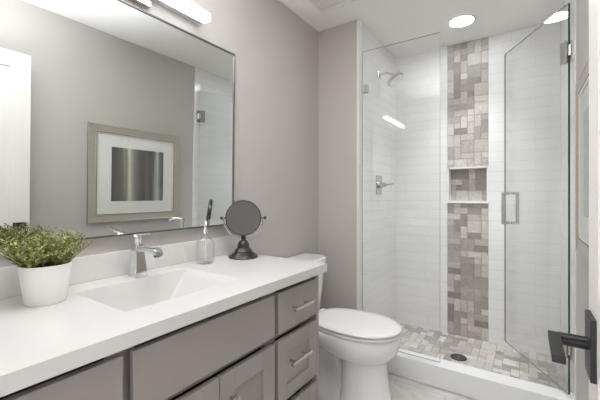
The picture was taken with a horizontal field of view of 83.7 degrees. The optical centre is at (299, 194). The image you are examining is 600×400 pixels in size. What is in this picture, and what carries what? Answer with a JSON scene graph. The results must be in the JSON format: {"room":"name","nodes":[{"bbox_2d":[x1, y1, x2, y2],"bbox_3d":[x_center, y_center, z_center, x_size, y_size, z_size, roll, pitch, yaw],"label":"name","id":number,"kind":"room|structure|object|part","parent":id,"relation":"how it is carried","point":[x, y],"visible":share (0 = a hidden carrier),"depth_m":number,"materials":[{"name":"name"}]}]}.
{"room":"bathroom","nodes":[
{"label":"bathroom","id":0,"kind":"room"},
{"bbox_2d":[0,0,317,266],"bbox_3d":[-0.542,-0.023,1.648,0.120,2.440,2.270,0,0,34],"label":"wall","id":1,"kind":"structure","parent":0,"point":[275,50],"depth_m":2.05,"materials":[{"name":"beige paint"}]},
{"bbox_2d":[0,0,234,247],"bbox_3d":[-0.676,-0.291,1.303,0.023,0.898,1.149,1,0,34],"label":"wall mirror","id":2,"kind":"object","parent":1,"relation":"attached to","point":[117,118],"visible":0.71,"depth_m":1.24,"materials":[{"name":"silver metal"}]},
{"bbox_2d":[0,235,238,298],"bbox_3d":[-0.694,0.264,1.296,0.020,0.092,1.274,0,0,34],"label":"backsplash","id":3,"kind":"structure","parent":1,"relation":"attached to","point":[93,267],"depth_m":1.29,"materials":[{"name":"white stone"}]},
{"bbox_2d":[131,0,209,24],"bbox_3d":[-0.636,-0.832,1.313,0.096,0.114,0.660,0,0,34],"label":"vanity light","id":4,"kind":"object","parent":1,"relation":"attached to","point":[185,8],"visible":1,"depth_m":1.46,"materials":[{"name":"white glass"}]},
{"bbox_3d":[-0.667,-0.832,1.334,0.022,0.114,0.150,0,0,34],"label":"wall plate","id":5,"kind":"part","parent":4,"relation":"part of","materials":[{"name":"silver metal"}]},
{"bbox_2d":[160,0,209,23],"bbox_3d":[-0.616,-0.823,1.299,0.046,0.037,0.652,0,0,34],"label":"diffuser","id":6,"kind":"object","parent":4,"relation":"attached to","point":[185,7],"depth_m":1.48,"materials":[{"name":"white"}]},
{"bbox_2d":[318,20,356,309],"bbox_3d":[0.255,-0.023,2.543,0.444,2.440,0.105,0,0,34],"label":"wall","id":7,"kind":"structure","parent":0,"point":[337,45],"depth_m":2.46,"materials":[{"name":"beige paint"}]},
{"bbox_2d":[362,23,395,320],"bbox_3d":[0.618,-0.023,2.788,0.126,2.440,0.917,0,0,34],"label":"wall","id":8,"kind":"structure","parent":0,"point":[378,105],"depth_m":2.69,"materials":[{"name":"white tile"}]},
{"bbox_2d":[357,19,361,310],"bbox_3d":[0.423,-0.090,2.393,0.014,2.305,0.056,0,0,34],"label":"trim","id":9,"kind":"structure","parent":8,"relation":"attached to","point":[359,23],"depth_m":2.38,"materials":[{"name":"white paint"}]},
{"bbox_2d":[376,175,392,193],"bbox_3d":[0.682,-0.078,2.663,0.119,0.150,0.124,0,0,34],"label":"shower valve","id":10,"kind":"object","parent":8,"relation":"attached to","point":[379,184],"visible":1,"depth_m":2.66,"materials":[{"name":"silver metal"}]},
{"bbox_3d":[0.635,-0.078,2.694,0.006,0.150,0.124,0,0,34],"label":"valve plate","id":11,"kind":"part","parent":10,"relation":"part of","materials":[{"name":"silver metal"}]},
{"bbox_2d":[377,71,402,86],"bbox_3d":[0.713,-0.921,2.638,0.197,0.130,0.138,0,0,34],"label":"shower","id":12,"kind":"object","parent":8,"relation":"attached to","point":[395,78],"visible":1,"depth_m":2.62,"materials":[{"name":"silver metal"}]},
{"bbox_3d":[0.683,-0.949,2.658,0.117,0.047,0.019,0,0,34],"label":"shower arm","id":13,"kind":"part","parent":12,"relation":"part of","materials":[{"name":"silver metal"}]},
{"bbox_2d":[279,0,564,57],"bbox_3d":[0.404,-1.293,1.576,1.770,0.100,3.207,0,0,34],"label":"ceiling","id":14,"kind":"structure","parent":0,"point":[390,22],"depth_m":2.36,"materials":[{"name":"white paint"}]},
{"bbox_2d":[307,0,357,12],"bbox_3d":[0.190,-1.235,2.047,0.340,0.016,0.340,0,0,34],"label":"exhaust fan","id":15,"kind":"object","parent":14,"relation":"attached to","point":[322,6],"visible":1,"depth_m":2.16,"materials":[{"name":"white plastic"}]},
{"bbox_2d":[447,14,476,27],"bbox_3d":[1.157,-1.240,2.401,0.198,0.004,0.198,0,0,34],"label":"recessed light","id":16,"kind":"object","parent":14,"relation":"in","point":[463,20],"visible":1,"depth_m":2.39,"materials":[{"name":"white plastic"}]},
{"bbox_2d":[388,322,567,399],"bbox_3d":[0.371,1.228,1.527,1.770,0.140,3.088,0,0,34],"label":"floor","id":17,"kind":"structure","parent":0,"point":[484,355],"depth_m":2.34,"materials":[{"name":"tile"}]},
{"bbox_2d":[0,275,318,399],"bbox_3d":[-0.470,0.772,1.122,0.580,0.851,1.230,0,0,34],"label":"vanity cabinet","id":18,"kind":"object","parent":17,"relation":"on","point":[266,347],"visible":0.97,"depth_m":1.03,"materials":[{"name":"grey paint"}]},
{"bbox_3d":[-0.497,0.446,0.647,0.020,0.155,0.303,0,0,34],"label":"drawer","id":19,"kind":"part","parent":18,"relation":"part of","materials":[{"name":"grey paint"}]},
{"bbox_2d":[0,253,326,396],"bbox_3d":[-0.468,0.370,1.145,0.565,0.120,1.274,0,0,34],"label":"countertop","id":20,"kind":"structure","parent":18,"relation":"on","point":[97,319],"depth_m":0.91,"materials":[{"name":"white stone"}]},
{"bbox_2d":[0,227,94,306],"bbox_3d":[-0.729,0.203,0.975,0.230,0.214,0.216,0,0,-34],"label":"potted plant","id":21,"kind":"object","parent":20,"relation":"on","point":[43,281],"visible":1,"depth_m":0.93,"materials":[{"name":"green plant"}]},
{"bbox_3d":[-0.737,0.255,0.971,0.127,0.111,0.127,0,0,34],"label":"pot","id":22,"kind":"part","parent":21,"relation":"part of","materials":[{"name":"white ceramic"}]},
{"bbox_2d":[128,233,162,277],"bbox_3d":[-0.573,0.225,1.248,0.164,0.170,0.052,0,0,34],"label":"faucet","id":23,"kind":"object","parent":20,"relation":"on","point":[137,267],"visible":1,"depth_m":1.26,"materials":[{"name":"silver metal"}]},
{"bbox_3d":[-0.562,0.208,1.240,0.136,0.026,0.033,0,0,34],"label":"spout","id":24,"kind":"part","parent":23,"relation":"part of","materials":[{"name":"silver metal"}]},
{"bbox_2d":[75,269,239,311],"bbox_3d":[-0.465,0.370,1.148,0.309,0.120,0.430,0,0,34],"label":"sink","id":25,"kind":"object","parent":20,"relation":"in","point":[133,295],"depth_m":1.25,"materials":[{"name":"white ceramic"}]},
{"bbox_2d":[196,220,212,264],"bbox_3d":[-0.425,0.211,1.516,0.095,0.199,0.083,0,0,34],"label":"soap dispenser","id":26,"kind":"object","parent":20,"relation":"on","point":[205,230],"visible":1,"depth_m":1.51,"materials":[{"name":"clear glass"}]},
{"bbox_2d":[220,200,265,259],"bbox_3d":[-0.280,0.169,1.661,0.188,0.283,0.145,0,0,-43],"label":"makeup mirror","id":27,"kind":"object","parent":20,"relation":"on","point":[242,218],"visible":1,"depth_m":1.65,"materials":[{"name":"brown metal"}]},
{"bbox_2d":[226,201,259,234],"bbox_3d":[-0.279,0.114,1.654,0.168,0.168,0.003,0,-8,-7],"label":"mirror glass","id":28,"kind":"object","parent":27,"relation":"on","point":[243,217],"depth_m":1.65,"materials":[{"name":"grey mirror"}]},
{"bbox_3d":[-0.325,0.812,0.902,0.020,0.521,0.266,0,0,34],"label":"door","id":29,"kind":"part","parent":18,"relation":"part of","materials":[{"name":"grey paint"}]},
{"bbox_3d":[-0.204,0.634,1.039,0.030,0.031,0.031,0,0,34],"label":"knob","id":30,"kind":"part","parent":18,"relation":"part of","materials":[{"name":"silver metal"}]},
{"bbox_3d":[-0.174,0.812,1.126,0.020,0.521,0.266,0,0,34],"label":"door","id":31,"kind":"part","parent":18,"relation":"part of","materials":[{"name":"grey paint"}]},
{"bbox_3d":[-0.012,0.671,1.367,0.020,0.239,0.272,0,0,34],"label":"drawer","id":32,"kind":"part","parent":18,"relation":"part of","materials":[{"name":"grey paint"}]},
{"bbox_3d":[-0.012,0.446,1.367,0.020,0.155,0.272,0,0,34],"label":"drawer","id":33,"kind":"part","parent":18,"relation":"part of","materials":[{"name":"grey paint"}]},
{"bbox_3d":[0.000,0.647,1.335,0.038,0.013,0.136,0,0,34],"label":"handle","id":34,"kind":"part","parent":18,"relation":"part of","materials":[{"name":"silver metal"}]},
{"bbox_3d":[-0.012,0.946,1.367,0.020,0.253,0.272,0,0,34],"label":"drawer","id":35,"kind":"part","parent":18,"relation":"part of","materials":[{"name":"grey paint"}]},
{"bbox_3d":[0.009,0.444,1.349,0.038,0.013,0.136,0,0,34],"label":"handle","id":36,"kind":"part","parent":18,"relation":"part of","materials":[{"name":"silver metal"}]},
{"bbox_2d":[289,253,401,399],"bbox_3d":[0.230,0.804,1.992,0.737,0.786,0.418,0,0,34],"label":"toilet","id":37,"kind":"object","parent":17,"relation":"on","point":[356,347],"visible":0.69,"depth_m":1.82,"materials":[{"name":"white ceramic"}]},
{"bbox_3d":[0.011,0.431,2.140,0.205,0.039,0.418,0,0,34],"label":"tank lid","id":38,"kind":"part","parent":37,"relation":"part of","materials":[{"name":"white ceramic"}]},
{"bbox_3d":[0.005,0.608,2.144,0.191,0.315,0.394,0,0,34],"label":"tank","id":39,"kind":"part","parent":37,"relation":"part of","materials":[{"name":"white ceramic"}]},
{"bbox_3d":[0.296,0.981,1.948,0.566,0.432,0.354,0,0,34],"label":"bowl","id":40,"kind":"part","parent":37,"relation":"part of","materials":[{"name":"white ceramic"}]},
{"bbox_3d":[0.321,0.756,1.931,0.512,0.018,0.364,0,0,34],"label":"seat","id":41,"kind":"part","parent":37,"relation":"part of","materials":[{"name":"white plastic"}]},
{"bbox_3d":[0.322,0.733,1.931,0.515,0.028,0.370,0,0,34],"label":"lid","id":42,"kind":"part","parent":37,"relation":"part of","materials":[{"name":"white plastic"}]},
{"bbox_2d":[450,353,466,360],"bbox_3d":[1.127,1.155,2.383,0.108,0.006,0.108,0,0,34],"label":"shower drain","id":43,"kind":"object","parent":17,"relation":"on","point":[455,356],"visible":1,"depth_m":2.38,"materials":[{"name":"grey metal"}]},
{"bbox_2d":[387,348,573,399],"bbox_3d":[0.877,1.130,2.128,1.350,0.135,0.113,0,0,34],"label":"shower curb","id":44,"kind":"object","parent":17,"relation":"on","point":[475,383],"visible":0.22,"depth_m":2.00,"materials":[{"name":"white stone"}]},
{"bbox_2d":[361,32,439,362],"bbox_3d":[0.667,0.017,2.269,0.529,2.088,0.027,0,0,34],"label":"screen","id":45,"kind":"object","parent":44,"relation":"on","point":[364,88],"visible":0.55,"depth_m":2.37,"materials":[{"name":"clear glass"}]},
{"bbox_2d":[396,20,560,354],"bbox_3d":[1.388,-0.023,2.755,1.200,2.440,0.112,0,0,34],"label":"wall","id":46,"kind":"structure","parent":0,"point":[450,99],"depth_m":2.67,"materials":[{"name":"white tile"}]},
{"bbox_3d":[1.383,-0.084,2.758,0.300,0.284,0.093,0,0,34],"label":"niche frame","id":47,"kind":"part","parent":46,"relation":"part of","materials":[{"name":"white tile"}]},
{"bbox_3d":[1.380,0.061,2.754,0.308,0.018,0.102,0,0,34],"label":"niche sill","id":48,"kind":"part","parent":46,"relation":"part of","materials":[{"name":"white stone"}]},
{"bbox_2d":[561,0,588,399],"bbox_3d":[1.078,-0.023,1.111,0.132,2.440,3.187,0,0,34],"label":"wall","id":49,"kind":"structure","parent":0,"point":[564,18],"depth_m":1.75,"materials":[{"name":"grey paint"}]},
{"bbox_2d":[501,3,573,393],"bbox_3d":[1.452,0.021,2.068,0.112,2.058,0.684,0,0,3],"label":"shower door","id":50,"kind":"structure","parent":49,"relation":"attached to","point":[566,47],"depth_m":1.79,"materials":[{"name":"clear glass"}]},
{"bbox_3d":[1.437,0.094,2.343,0.050,0.223,0.017,0,0,5],"label":"handle","id":51,"kind":"part","parent":50,"relation":"part of","materials":[{"name":"silver metal"}]},
{"bbox_3d":[1.498,0.094,2.337,0.050,0.223,0.017,0,0,5],"label":"handle","id":52,"kind":"part","parent":50,"relation":"part of","materials":[{"name":"silver metal"}]},
{"bbox_2d":[548,0,599,399],"bbox_3d":[0.344,0.163,0.303,0.164,2.045,0.771,0,0,34],"label":"door","id":53,"kind":"structure","parent":49,"relation":"in","point":[590,342],"depth_m":0.58,"materials":[{"name":"white paint"}]},
{"bbox_3d":[0.442,0.261,0.578,0.018,0.012,0.118,0,0,34],"label":"lever","id":54,"kind":"part","parent":53,"relation":"part of","materials":[{"name":"black metal"}]},
{"bbox_2d":[575,56,588,263],"bbox_3d":[1.075,-0.129,1.233,0.019,0.779,0.813,0,0,34],"label":"framed print","id":55,"kind":"object","parent":49,"relation":"attached to","point":[582,85],"visible":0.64,"depth_m":1.43,"materials":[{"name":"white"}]}
]}

